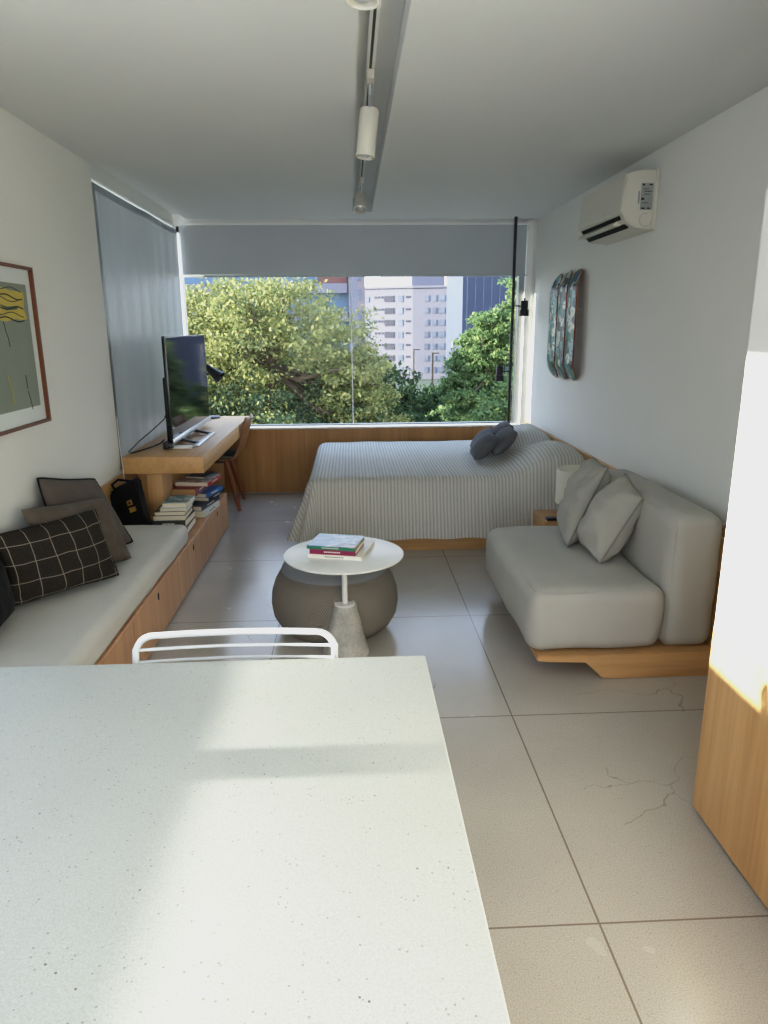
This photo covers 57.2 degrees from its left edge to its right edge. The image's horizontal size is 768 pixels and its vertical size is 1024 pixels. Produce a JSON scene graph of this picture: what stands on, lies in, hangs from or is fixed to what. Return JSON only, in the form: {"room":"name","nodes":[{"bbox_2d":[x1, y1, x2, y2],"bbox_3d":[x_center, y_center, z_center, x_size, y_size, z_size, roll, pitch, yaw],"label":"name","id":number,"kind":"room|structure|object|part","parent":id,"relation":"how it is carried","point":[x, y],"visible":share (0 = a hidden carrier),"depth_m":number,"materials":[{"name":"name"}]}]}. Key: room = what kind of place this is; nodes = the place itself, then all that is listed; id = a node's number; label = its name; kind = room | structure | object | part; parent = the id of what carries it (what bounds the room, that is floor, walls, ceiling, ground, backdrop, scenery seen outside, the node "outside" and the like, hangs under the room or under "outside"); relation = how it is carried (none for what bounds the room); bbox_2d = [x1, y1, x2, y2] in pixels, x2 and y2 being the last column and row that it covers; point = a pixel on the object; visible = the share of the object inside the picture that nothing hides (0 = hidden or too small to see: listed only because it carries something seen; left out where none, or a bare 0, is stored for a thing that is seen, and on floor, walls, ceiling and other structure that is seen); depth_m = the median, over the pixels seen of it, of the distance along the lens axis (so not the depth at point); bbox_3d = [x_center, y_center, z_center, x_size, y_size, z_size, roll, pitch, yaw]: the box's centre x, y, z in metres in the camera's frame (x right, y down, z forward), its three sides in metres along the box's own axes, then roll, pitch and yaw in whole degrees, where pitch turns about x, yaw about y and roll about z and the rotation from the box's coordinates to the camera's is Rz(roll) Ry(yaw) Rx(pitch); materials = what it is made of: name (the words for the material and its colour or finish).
{"room":"studio apartment","nodes":[
{"label":"studio apartment","id":0,"kind":"room"},
{"bbox_2d":[0,107,172,532],"bbox_3d":[-1.686,-0.312,1.992,0.250,2.664,9.370,-1,15,-3],"label":"wall","id":1,"kind":"structure","parent":0,"point":[48,224],"depth_m":3.56,"materials":[{"name":"paint"}]},
{"bbox_2d":[0,262,51,435],"bbox_3d":[-1.589,-0.649,2.808,0.027,0.697,1.008,-1,15,-3],"label":"framed picture","id":2,"kind":"object","parent":1,"relation":"attached to","point":[24,397],"visible":1,"depth_m":3.11,"materials":[{"name":"brown wood"}]},
{"bbox_2d":[0,281,40,414],"bbox_3d":[-1.592,-0.650,2.824,0.006,0.547,0.858,-1,15,-3],"label":"print","id":3,"kind":"object","parent":2,"relation":"attached to","point":[20,392],"depth_m":3.08},
{"bbox_2d":[91,177,183,482],"bbox_3d":[-1.730,-1.314,5.253,0.084,1.837,2.167,-1,15,-3],"label":"roller blind","id":4,"kind":"object","parent":1,"relation":"attached to","point":[138,252],"visible":0.77,"depth_m":4.90,"materials":[{"name":"grey fabric"}]},
{"bbox_3d":[-1.648,-0.372,4.409,0.007,0.440,0.060,-8,17,-28],"label":"pull cord","id":5,"kind":"part","parent":4,"relation":"part of","materials":[{"name":"white paint"}]},
{"bbox_2d":[101,473,191,503],"bbox_3d":[-1.679,-0.025,4.902,0.012,0.640,3.550,-1,15,-3],"label":"trim","id":6,"kind":"structure","parent":1,"relation":"attached to","point":[106,488],"depth_m":4.41,"materials":[{"name":"brown wood"}]},
{"bbox_2d":[172,214,536,493],"bbox_3d":[-0.183,-1.505,6.525,3.400,2.664,0.150,-1,15,-3],"label":"wall","id":7,"kind":"structure","parent":0,"point":[177,219],"depth_m":6.25,"materials":[{"name":"paint"}]},
{"bbox_2d":[173,220,533,429],"bbox_3d":[-0.253,-1.691,6.463,3.182,1.824,0.170,-1,15,-3],"label":"window","id":8,"kind":"structure","parent":7,"relation":"in","point":[524,283],"depth_m":6.58,"materials":[{"name":"metal"}]},
{"bbox_2d":[179,222,530,277],"bbox_3d":[-0.235,-2.315,6.219,3.080,0.450,0.040,-1,15,-3],"label":"roller blind","id":9,"kind":"object","parent":8,"relation":"attached to","point":[272,249],"visible":1,"depth_m":6.22,"materials":[{"name":"grey fabric"}]},
{"bbox_3d":[-0.229,-2.524,6.165,3.065,0.018,0.040,-1,15,-3],"label":"head rail","id":10,"kind":"part","parent":9,"relation":"part of","materials":[{"name":"white metal"}]},
{"bbox_3d":[-0.217,-0.817,6.692,3.122,0.016,0.170,-1,15,-3],"label":"sill","id":11,"kind":"part","parent":8,"relation":"part of","materials":[{"name":"white paint"}]},
{"bbox_2d":[224,426,494,492],"bbox_3d":[-0.196,-0.500,6.707,3.142,0.603,0.024,-1,15,-3],"label":"wood panel","id":12,"kind":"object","parent":7,"relation":"attached to","point":[271,460],"depth_m":6.65,"materials":[{"name":"brown wood"}]},
{"bbox_2d":[0,0,767,218],"bbox_3d":[0.003,-1.527,1.760,3.550,0.220,9.370,-1,15,-3],"label":"ceiling","id":13,"kind":"structure","parent":0,"point":[206,109],"depth_m":2.85,"materials":[{"name":"paint"}]},
{"bbox_2d":[358,0,380,189],"bbox_3d":[-0.021,-1.595,2.118,0.034,0.030,7.300,-1,15,-3],"label":"track","id":14,"kind":"object","parent":13,"relation":"attached to","point":[374,15],"visible":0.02,"depth_m":2.57,"materials":[{"name":"white metal"}]},
{"bbox_2d":[354,177,366,214],"bbox_3d":[-0.163,-2.179,4.871,0.088,0.228,0.169,-1,15,-3],"label":"track spotlight","id":15,"kind":"object","parent":14,"relation":"attached to","point":[360,195],"visible":1,"depth_m":4.85,"materials":[{"name":"white metal"}]},
{"bbox_2d":[345,0,379,10],"bbox_3d":[-0.033,-1.299,1.569,0.114,0.268,0.151,-1,15,-3],"label":"track spotlight","id":16,"kind":"object","parent":14,"relation":"attached to","point":[364,5],"visible":1,"depth_m":1.65,"materials":[{"name":"white metal"}]},
{"bbox_2d":[356,68,378,160],"bbox_3d":[-0.068,-1.637,2.917,0.103,0.294,0.210,-1,15,-3],"label":"track spotlight","id":17,"kind":"object","parent":14,"relation":"attached to","point":[369,115],"visible":1,"depth_m":2.95,"materials":[{"name":"white metal"}]},
{"bbox_3d":[-0.059,-1.710,2.911,0.015,0.086,0.110,-1,15,-3],"label":"arm","id":18,"kind":"part","parent":17,"relation":"part of","materials":[{"name":"silver metal"}]},
{"bbox_2d":[147,492,767,1023],"bbox_3d":[0.024,1.015,2.370,3.550,0.120,9.470,-1,15,-3],"label":"floor","id":19,"kind":"structure","parent":0,"point":[607,897],"depth_m":2.37,"materials":[{"name":"tile"}]},
{"bbox_2d":[94,493,228,664],"bbox_3d":[-1.368,0.506,3.566,0.468,0.282,4.100,-1,15,-3],"label":"storage bench","id":20,"kind":"object","parent":19,"relation":"on","point":[157,609],"visible":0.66,"depth_m":3.78,"materials":[{"name":"brown wood"}]},
{"bbox_2d":[0,525,187,666],"bbox_3d":[-1.335,0.470,2.891,0.479,0.131,2.725,-1,15,-3],"label":"bench cushion","id":21,"kind":"object","parent":20,"relation":"on","point":[74,626],"visible":0.53,"depth_m":2.90,"materials":[{"name":"fabric"}]},
{"bbox_2d":[0,561,14,626],"bbox_3d":[-1.483,0.284,2.597,0.159,0.338,0.401,-1,15,-3],"label":"throw cushion","id":22,"kind":"object","parent":21,"relation":"on","point":[7,599],"visible":1,"depth_m":2.67,"materials":[{"name":"black fabric"}]},
{"bbox_2d":[0,509,118,605],"bbox_3d":[-1.404,0.189,3.034,0.190,0.309,0.526,7,16,27],"label":"throw cushion","id":23,"kind":"object","parent":21,"relation":"on","point":[39,561],"visible":0.98,"depth_m":2.96,"materials":[{"name":"black fabric"}]},
{"bbox_2d":[21,497,131,562],"bbox_3d":[-1.404,0.109,3.245,0.185,0.366,0.522,5,16,21],"label":"throw cushion","id":24,"kind":"object","parent":21,"relation":"on","point":[118,549],"visible":0.46,"depth_m":3.32,"materials":[{"name":"beige fabric"}]},
{"bbox_2d":[36,477,132,544],"bbox_3d":[-1.487,0.001,3.496,0.182,0.455,0.525,3,15,13],"label":"throw cushion","id":25,"kind":"object","parent":21,"relation":"on","point":[53,491],"visible":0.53,"depth_m":3.40,"materials":[{"name":"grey fabric"}]},
{"bbox_3d":[-1.106,0.717,2.770,0.018,0.248,0.817,-1,15,-3],"label":"door","id":26,"kind":"part","parent":20,"relation":"part of","materials":[{"name":"brown wood"}]},
{"bbox_2d":[110,477,151,524],"bbox_3d":[-1.538,-0.023,4.279,0.208,0.378,0.110,-1,15,-3],"label":"shoulder bag","id":27,"kind":"object","parent":20,"relation":"on","point":[128,500],"visible":0.84,"depth_m":4.23,"materials":[{"name":"black fabric"}]},
{"bbox_3d":[-1.580,-0.164,4.234,0.120,0.082,0.036,-1,15,-3],"label":"handle","id":28,"kind":"part","parent":27,"relation":"part of","materials":[{"name":"black fabric"}]},
{"bbox_3d":[-1.511,-0.015,4.232,0.042,0.040,0.009,-1,15,-3],"label":"name plate","id":29,"kind":"part","parent":27,"relation":"part of","materials":[{"name":"gold metal"}]},
{"bbox_3d":[-1.145,0.509,3.568,0.018,0.248,0.825,-1,15,-3],"label":"door","id":30,"kind":"part","parent":20,"relation":"part of","materials":[{"name":"brown wood"}]},
{"bbox_2d":[186,516,195,533],"bbox_3d":[-1.346,0.084,4.528,0.220,0.045,0.281,-1,15,-4],"label":"book","id":31,"kind":"object","parent":20,"relation":"on","point":[192,523],"visible":0.07,"depth_m":4.53,"materials":[{"name":"paper"}]},
{"bbox_2d":[151,510,194,525],"bbox_3d":[-1.346,0.042,4.517,0.210,0.042,0.271,-1,15,-1],"label":"book","id":32,"kind":"object","parent":31,"relation":"on","point":[191,516],"visible":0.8,"depth_m":4.39,"materials":[{"name":"paper"}]},
{"bbox_2d":[153,507,192,520],"bbox_3d":[-1.346,0.006,4.497,0.200,0.034,0.260,-2,15,-4],"label":"book","id":33,"kind":"object","parent":32,"relation":"on","point":[182,517],"visible":0.52,"depth_m":4.38,"materials":[{"name":"white paper"}]},
{"bbox_2d":[154,503,192,515],"bbox_3d":[-1.336,-0.021,4.481,0.190,0.026,0.250,-1,15,-4],"label":"book","id":34,"kind":"object","parent":33,"relation":"on","point":[157,511],"visible":0.54,"depth_m":4.37,"materials":[{"name":"white paper"}]},
{"bbox_2d":[160,501,193,511],"bbox_3d":[-1.316,-0.043,4.476,0.165,0.018,0.240,-2,15,-5],"label":"book","id":35,"kind":"object","parent":34,"relation":"on","point":[161,508],"visible":0.46,"depth_m":4.36,"materials":[{"name":"white paper"}]},
{"bbox_2d":[161,495,194,507],"bbox_3d":[-1.307,-0.068,4.480,0.155,0.028,0.220,-1,15,-1],"label":"book","id":36,"kind":"object","parent":35,"relation":"on","point":[174,501],"visible":1,"depth_m":4.42,"materials":[{"name":"paper"}]},
{"bbox_3d":[-1.184,0.302,4.364,0.018,0.248,0.815,-1,15,-3],"label":"door","id":37,"kind":"part","parent":20,"relation":"part of","materials":[{"name":"brown wood"}]},
{"bbox_2d":[195,500,219,516],"bbox_3d":[-1.257,-0.024,4.959,0.101,0.036,0.340,1,15,4],"label":"book","id":38,"kind":"object","parent":20,"relation":"on","point":[208,510],"visible":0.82,"depth_m":4.87,"materials":[{"name":"paper"}]},
{"bbox_2d":[193,496,219,510],"bbox_3d":[-1.299,-0.068,4.987,0.151,0.034,0.360,1,15,6],"label":"book","id":39,"kind":"object","parent":38,"relation":"on","point":[197,505],"visible":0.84,"depth_m":4.89,"materials":[{"name":"paper"}]},
{"bbox_2d":[194,488,224,500],"bbox_3d":[-1.300,-0.128,5.096,0.191,0.026,0.300,2,15,9],"label":"book","id":40,"kind":"object","parent":39,"relation":"on","point":[213,496],"visible":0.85,"depth_m":4.98,"materials":[{"name":"paper"}]},
{"bbox_2d":[195,485,222,497],"bbox_3d":[-1.304,-0.150,5.069,0.181,0.030,0.280,2,15,11],"label":"book","id":41,"kind":"object","parent":40,"relation":"on","point":[210,490],"visible":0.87,"depth_m":5.02,"materials":[{"name":"paper"}]},
{"bbox_2d":[172,483,206,496],"bbox_3d":[-1.391,-0.171,4.987,0.201,0.052,0.320,0,15,1],"label":"book","id":42,"kind":"object","parent":41,"relation":"on","point":[177,490],"visible":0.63,"depth_m":4.84,"materials":[{"name":"paper"}]},
{"bbox_2d":[175,474,221,486],"bbox_3d":[-1.330,-0.230,5.047,0.241,0.030,0.300,1,15,5],"label":"book","id":43,"kind":"object","parent":42,"relation":"on","point":[183,481],"visible":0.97,"depth_m":4.93,"materials":[{"name":"paper"}]},
{"bbox_2d":[185,471,217,478],"bbox_3d":[-1.323,-0.270,5.109,0.150,0.014,0.200,3,15,14],"label":"book","id":44,"kind":"object","parent":43,"relation":"on","point":[206,474],"visible":0.89,"depth_m":5.06,"materials":[{"name":"black paper"}]},
{"bbox_3d":[-1.223,0.098,5.149,0.018,0.248,0.800,-1,15,-3],"label":"door","id":45,"kind":"part","parent":20,"relation":"part of","materials":[{"name":"brown wood"}]},
{"bbox_2d":[121,416,248,520],"bbox_3d":[-1.450,-0.257,5.576,0.512,0.745,2.148,-1,15,-3],"label":"desk","id":46,"kind":"object","parent":19,"relation":"on","point":[155,466],"visible":0.53,"depth_m":4.62,"materials":[{"name":"brown wood"}]},
{"bbox_2d":[130,439,164,453],"bbox_3d":[-1.596,-0.441,4.690,0.077,0.058,0.294,8,17,30],"label":"power cable","id":47,"kind":"object","parent":46,"relation":"on","point":[163,439],"visible":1,"depth_m":4.73,"materials":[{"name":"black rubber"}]},
{"bbox_3d":[-1.532,-0.126,4.728,0.165,0.354,0.250,-1,15,-3],"label":"support panel","id":48,"kind":"part","parent":46,"relation":"part of","materials":[{"name":"brown wood"}]},
{"bbox_2d":[173,445,192,448],"bbox_3d":[-1.389,-0.439,4.757,0.187,0.018,0.060,-1,15,-3],"label":"remote control","id":49,"kind":"object","parent":46,"relation":"on","point":[175,446],"visible":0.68,"depth_m":4.73,"materials":[{"name":"white plastic"}]},
{"bbox_2d":[161,335,214,448],"bbox_3d":[-1.414,-0.935,5.237,0.235,0.736,1.330,-1,15,-3],"label":"television","id":50,"kind":"object","parent":46,"relation":"on","point":[185,386],"visible":1,"depth_m":5.05,"materials":[{"name":"black plastic"}]},
{"bbox_2d":[128,416,165,451],"bbox_3d":[-1.601,-0.561,4.750,0.049,0.250,0.442,5,16,21],"label":"power cable","id":51,"kind":"object","parent":50,"relation":"attached to","point":[165,416],"visible":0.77,"depth_m":4.76,"materials":[{"name":"black plastic"}]},
{"bbox_2d":[206,364,224,418],"bbox_3d":[-1.527,-1.084,6.314,0.270,0.484,0.170,6,16,22],"label":"desk lamp","id":52,"kind":"object","parent":46,"relation":"on","point":[217,375],"visible":0.68,"depth_m":6.20,"materials":[{"name":"black metal"}]},
{"bbox_3d":[-1.498,-1.222,6.218,0.177,0.170,0.127,-1,15,-3],"label":"lamp shade","id":53,"kind":"part","parent":52,"relation":"part of","materials":[{"name":"black metal"}]},
{"bbox_3d":[-1.628,-0.460,6.576,0.252,0.637,0.040,-1,15,-3],"label":"panel","id":54,"kind":"part","parent":46,"relation":"part of","materials":[{"name":"brown wood"}]},
{"bbox_2d":[207,413,252,510],"bbox_3d":[-1.418,-0.447,6.199,0.563,0.809,0.474,-1,15,-3],"label":"desk chair","id":55,"kind":"object","parent":19,"relation":"on","point":[228,457],"visible":0.41,"depth_m":6.07,"materials":[{"name":"brown wood"}]},
{"bbox_3d":[-1.310,-0.231,6.093,0.196,0.443,0.048,11,19,37],"label":"leg","id":56,"kind":"part","parent":55,"relation":"part of","materials":[{"name":"brown wood"}]},
{"bbox_3d":[-1.342,-0.313,6.407,0.048,0.442,0.182,9,17,32],"label":"leg","id":57,"kind":"part","parent":55,"relation":"part of","materials":[{"name":"brown wood"}]},
{"bbox_2d":[132,628,337,663],"bbox_3d":[-0.356,0.740,1.623,0.518,0.796,0.516,-1,15,-3],"label":"wire chair","id":58,"kind":"object","parent":19,"relation":"on","point":[333,644],"visible":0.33,"depth_m":1.76,"materials":[{"name":"white metal"}]},
{"bbox_2d":[0,656,509,1023],"bbox_3d":[-0.540,0.885,1.179,1.352,0.740,1.285,-1,15,-3],"label":"dining table","id":59,"kind":"object","parent":19,"relation":"on","point":[285,841],"visible":1,"depth_m":1.09,"materials":[{"name":"white stone"}]},
{"bbox_2d":[272,562,397,642],"bbox_3d":[-0.255,0.423,3.667,0.654,0.375,0.654,-1,15,-3],"label":"pouf","id":60,"kind":"object","parent":19,"relation":"on","point":[300,599],"visible":0.63,"depth_m":3.42,"materials":[{"name":"grey fabric"}]},
{"bbox_3d":[-0.256,0.267,3.626,0.540,0.053,0.540,-1,15,-3],"label":"panel","id":61,"kind":"part","parent":60,"relation":"part of","materials":[{"name":"grey fabric"}]},
{"bbox_2d":[284,537,403,657],"bbox_3d":[-0.185,0.437,3.348,0.558,0.507,0.558,-1,15,-3],"label":"side table","id":62,"kind":"object","parent":19,"relation":"on","point":[345,626],"visible":0.82,"depth_m":3.30,"materials":[{"name":"white paint"}]},
{"bbox_2d":[308,540,374,560],"bbox_3d":[-0.196,0.173,3.320,0.255,0.017,0.266,3,15,12],"label":"book","id":63,"kind":"object","parent":62,"relation":"on","point":[368,544],"visible":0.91,"depth_m":3.21,"materials":[{"name":"paper"}]},
{"bbox_2d":[309,542,363,555],"bbox_3d":[-0.217,0.160,3.287,0.215,0.024,0.191,2,15,11],"label":"book","id":64,"kind":"object","parent":63,"relation":"on","point":[311,551],"visible":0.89,"depth_m":3.20,"materials":[{"name":"paper"}]},
{"bbox_2d":[307,533,364,551],"bbox_3d":[-0.222,0.141,3.279,0.225,0.017,0.196,3,15,12],"label":"book","id":65,"kind":"object","parent":64,"relation":"on","point":[337,542],"visible":1,"depth_m":3.25,"materials":[{"name":"paper"}]},
{"bbox_2d":[385,537,486,549],"bbox_3d":[0.425,-0.178,5.745,1.945,0.480,1.685,-1,15,-3],"label":"bed","id":66,"kind":"object","parent":19,"relation":"on","point":[470,542],"visible":0.02,"depth_m":4.98,"materials":[{"name":"brown wood"}]},
{"bbox_2d":[286,423,585,542],"bbox_3d":[0.339,-0.321,5.644,2.120,0.613,1.799,-1,15,-3],"label":"bedspread","id":67,"kind":"object","parent":66,"relation":"on","point":[400,490],"visible":0.93,"depth_m":4.94,"materials":[{"name":"white fabric"}]},
{"bbox_2d":[470,428,495,447],"bbox_3d":[0.818,-0.588,5.795,0.202,0.187,0.323,-1,15,-3],"label":"cushion","id":68,"kind":"object","parent":67,"relation":"on","point":[485,430],"visible":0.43,"depth_m":5.77,"materials":[{"name":"grey fabric"}]},
{"bbox_2d":[470,432,497,459],"bbox_3d":[0.774,-0.513,5.460,0.202,0.188,0.323,-1,15,-3],"label":"cushion","id":69,"kind":"object","parent":67,"relation":"on","point":[483,445],"visible":1,"depth_m":5.35,"materials":[{"name":"grey fabric"}]},
{"bbox_2d":[493,421,513,432],"bbox_3d":[0.964,-0.650,5.848,0.202,0.185,0.323,-1,15,-3],"label":"cushion","id":70,"kind":"object","parent":67,"relation":"on","point":[501,425],"visible":0.3,"depth_m":5.78,"materials":[{"name":"grey fabric"}]},
{"bbox_2d":[491,427,517,454],"bbox_3d":[0.927,-0.559,5.506,0.212,0.196,0.339,-1,15,-3],"label":"cushion","id":71,"kind":"object","parent":67,"relation":"on","point":[506,436],"visible":0.84,"depth_m":5.38,"materials":[{"name":"grey fabric"}]},
{"bbox_2d":[495,217,528,422],"bbox_3d":[1.148,-1.359,6.362,0.286,2.444,0.087,-1,15,-3],"label":"lamp","id":72,"kind":"object","parent":19,"relation":"on","point":[523,311],"visible":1,"depth_m":6.26,"materials":[{"name":"black metal"}]},
{"bbox_2d":[532,510,557,525],"bbox_3d":[1.229,0.176,4.685,0.415,0.318,0.308,-1,15,-3],"label":"nightstand","id":73,"kind":"object","parent":19,"relation":"on","point":[539,516],"visible":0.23,"depth_m":4.67,"materials":[{"name":"brown wood"}]},
{"bbox_2d":[545,516,556,520],"bbox_3d":[1.121,0.042,4.533,0.160,0.020,0.055,-1,15,-3],"label":"tray","id":74,"kind":"object","parent":73,"relation":"on","point":[548,518],"visible":0.47,"depth_m":4.51,"materials":[{"name":"black plastic"}]},
{"bbox_2d":[555,465,580,503],"bbox_3d":[1.272,-0.132,4.622,0.284,0.308,0.284,-1,15,-3],"label":"table lamp","id":75,"kind":"object","parent":73,"relation":"on","point":[564,472],"visible":0.2,"depth_m":4.57,"materials":[{"name":"white fabric"}]},
{"bbox_2d":[486,469,724,677],"bbox_3d":[1.040,0.242,3.595,0.882,0.744,1.130,-1,15,-3],"label":"sofa","id":76,"kind":"object","parent":19,"relation":"on","point":[648,609],"visible":0.8,"depth_m":3.13,"materials":[{"name":"grey fabric"}]},
{"bbox_2d":[486,526,664,649],"bbox_3d":[0.919,0.349,3.611,0.636,0.324,1.108,-1,15,-3],"label":"seat cushion","id":77,"kind":"object","parent":76,"relation":"on","point":[558,596],"depth_m":3.14,"materials":[{"name":"grey fabric"}]},
{"bbox_2d":[556,457,610,546],"bbox_3d":[1.073,-0.069,3.800,0.270,0.381,0.545,2,15,8],"label":"sofa pillow","id":78,"kind":"object","parent":76,"relation":"on","point":[592,476],"visible":0.8,"depth_m":3.69,"materials":[{"name":"grey fabric"}]},
{"bbox_2d":[577,473,643,563],"bbox_3d":[1.119,0.020,3.449,0.306,0.388,0.300,-1,15,-3],"label":"sofa pillow","id":79,"kind":"object","parent":76,"relation":"on","point":[611,517],"visible":0.98,"depth_m":3.37,"materials":[{"name":"grey fabric"}]},
{"bbox_2d":[609,469,721,644],"bbox_3d":[1.338,0.180,3.607,0.252,0.634,1.100,-1,15,-3],"label":"cushion","id":80,"kind":"object","parent":76,"relation":"on","point":[675,543],"depth_m":3.12,"materials":[{"name":"grey fabric"}]},
{"bbox_2d":[528,86,767,525],"bbox_3d":[1.660,-0.376,2.141,0.150,2.664,9.370,-1,15,-3],"label":"wall","id":81,"kind":"structure","parent":0,"point":[663,320],"depth_m":3.68,"materials":[{"name":"paint"}]},
{"bbox_2d":[547,274,562,377],"bbox_3d":[1.367,-1.475,5.601,0.086,0.800,0.204,-1,15,-3],"label":"deck","id":82,"kind":"object","parent":81,"relation":"attached to","point":[553,308],"visible":0.99,"depth_m":5.56,"materials":[{"name":"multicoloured wood"}]},
{"bbox_2d":[555,271,572,379],"bbox_3d":[1.378,-1.418,5.373,0.086,0.803,0.204,-1,15,-3],"label":"deck","id":83,"kind":"object","parent":81,"relation":"attached to","point":[563,288],"visible":0.99,"depth_m":5.33,"materials":[{"name":"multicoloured wood"}]},
{"bbox_2d":[564,269,582,380],"bbox_3d":[1.389,-1.362,5.145,0.086,0.790,0.204,-1,15,-3],"label":"deck","id":84,"kind":"object","parent":81,"relation":"attached to","point":[572,294],"visible":1,"depth_m":5.10,"materials":[{"name":"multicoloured wood"}]},
{"bbox_2d":[578,168,659,245],"bbox_3d":[1.363,-1.787,4.175,0.204,0.311,0.760,-1,15,-3],"label":"air conditioner","id":85,"kind":"object","parent":81,"relation":"attached to","point":[624,208],"visible":1,"depth_m":3.90,"materials":[{"name":"white plastic"}]},
{"bbox_3d":[1.280,-1.816,4.163,0.024,0.199,0.736,-1,15,-3],"label":"panel","id":86,"kind":"part","parent":85,"relation":"part of","materials":[{"name":"white plastic"}]},
{"bbox_2d":[582,216,627,241],"bbox_3d":[1.309,-1.684,4.204,0.060,0.067,0.650,-1,15,-3],"label":"air vent","id":87,"kind":"object","parent":85,"relation":"attached to","point":[605,227],"depth_m":4.16,"materials":[{"name":"plastic"}]},
{"bbox_3d":[1.454,-1.789,4.179,0.023,0.311,0.760,-1,15,-3],"label":"plate","id":88,"kind":"part","parent":85,"relation":"part of","materials":[{"name":"white plastic"}]},
{"bbox_2d":[527,423,725,536],"bbox_3d":[1.477,0.047,4.500,0.022,0.633,4.676,-1,15,-3],"label":"trim","id":89,"kind":"structure","parent":81,"relation":"attached to","point":[585,455],"depth_m":5.03,"materials":[{"name":"brown wood"}]},
{"bbox_2d":[714,184,767,669],"bbox_3d":[1.400,0.037,-0.270,0.598,1.804,4.525,-1,15,-3],"label":"wall partition","id":90,"kind":"structure","parent":0,"point":[742,602],"depth_m":1.92,"materials":[{"name":"paint"}]},
{"bbox_2d":[692,627,767,908],"bbox_3d":[1.408,1.214,0.037,0.600,0.628,4.527,-1,15,-3],"label":"cabinet","id":91,"kind":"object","parent":90,"relation":"attached to","point":[730,796],"depth_m":2.02,"materials":[{"name":"brown wood"}]},
{"label":"outside","id":92,"kind":"structure","parent":0,"visible":0},
{"bbox_2d":[391,379,440,394],"bbox_3d":[-7.767,-28.614,162.602,300.000,0.500,310.500,-1,15,-3],"label":"ground","id":93,"kind":"structure","parent":92,"point":[421,382],"depth_m":171.74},
{"bbox_2d":[184,277,357,411],"bbox_3d":[-13.829,-13.572,63.441,22.920,20.500,13.200,-1,15,-3],"label":"office building","id":94,"kind":"structure","parent":93,"relation":"on","point":[338,284],"depth_m":56.60,"materials":[{"name":"blue glass"}]},
{"bbox_3d":[-4.140,-19.408,56.710,2.300,1.950,0.600,-1,15,-3],"label":"red panel","id":95,"kind":"part","parent":94,"relation":"part of","materials":[{"name":"red paint"}]},
{"bbox_2d":[185,277,414,424],"bbox_3d":[-3.034,1.203,18.394,7.878,14.484,4.637,1,15,5],"label":"tree","id":96,"kind":"object","parent":93,"relation":"on","point":[227,353],"visible":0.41,"depth_m":16.33,"materials":[{"name":"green plant"}]},
{"bbox_2d":[211,332,445,423],"bbox_3d":[-2.638,0.122,24.794,9.634,13.337,5.045,0,15,1],"label":"tree","id":97,"kind":"object","parent":93,"relation":"on","point":[409,396],"visible":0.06,"depth_m":23.69,"materials":[{"name":"green plant"}]},
{"bbox_2d":[357,277,365,354],"bbox_3d":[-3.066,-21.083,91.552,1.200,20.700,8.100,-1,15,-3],"label":"office building","id":98,"kind":"structure","parent":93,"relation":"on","point":[360,280],"depth_m":86.14,"materials":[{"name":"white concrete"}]},
{"bbox_2d":[365,277,446,378],"bbox_3d":[5.187,-51.911,199.075,23.600,35.000,34.700,-1,15,-3],"label":"apartment tower","id":99,"kind":"structure","parent":93,"relation":"on","point":[413,309],"depth_m":185.06,"materials":[{"name":"white paint"}]},
{"bbox_2d":[413,349,419,390],"bbox_3d":[1.839,-3.294,40.614,0.398,11.900,0.100,-1,15,-3],"label":"pole","id":100,"kind":"object","parent":93,"relation":"on","point":[413,349],"visible":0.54,"depth_m":39.19,"materials":[{"name":"grey metal"}]},
{"bbox_2d":[390,383,464,420],"bbox_3d":[1.910,-1.295,35.394,6.974,10.675,4.009,-6,16,-22],"label":"tree","id":101,"kind":"object","parent":93,"relation":"on","point":[429,394],"visible":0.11,"depth_m":33.62,"materials":[{"name":"green plant"}]},
{"bbox_2d":[432,353,438,384],"bbox_3d":[2.908,-3.217,40.686,0.398,11.700,0.100,-1,15,-3],"label":"pole","id":102,"kind":"object","parent":93,"relation":"on","point":[432,353],"visible":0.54,"depth_m":39.30,"materials":[{"name":"grey metal"}]},
{"bbox_2d":[425,404,474,421],"bbox_3d":[4.757,-0.622,31.372,7.566,11.366,4.782,1,15,6],"label":"tree","id":103,"kind":"object","parent":93,"relation":"on","point":[442,409],"visible":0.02,"depth_m":29.89,"materials":[{"name":"green plant"}]},
{"bbox_2d":[432,296,515,421],"bbox_3d":[3.888,-0.360,24.803,4.448,14.178,2.919,0,15,3],"label":"tree","id":104,"kind":"object","parent":93,"relation":"on","point":[471,376],"visible":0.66,"depth_m":23.30,"materials":[{"name":"green plant"}]},
{"bbox_2d":[445,276,516,382],"bbox_3d":[25.092,-35.938,126.328,25.300,31.500,20.080,-1,15,-3],"label":"office block","id":105,"kind":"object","parent":93,"relation":"on","point":[466,295],"visible":0.08,"depth_m":116.17,"materials":[{"name":"white concrete"}]},
{"bbox_2d":[460,276,516,421],"bbox_3d":[3.083,1.397,17.926,2.941,14.259,2.195,-1,15,-3],"label":"tree","id":106,"kind":"object","parent":93,"relation":"on","point":[495,410],"visible":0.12,"depth_m":16.72,"materials":[{"name":"green plant"}]}
]}

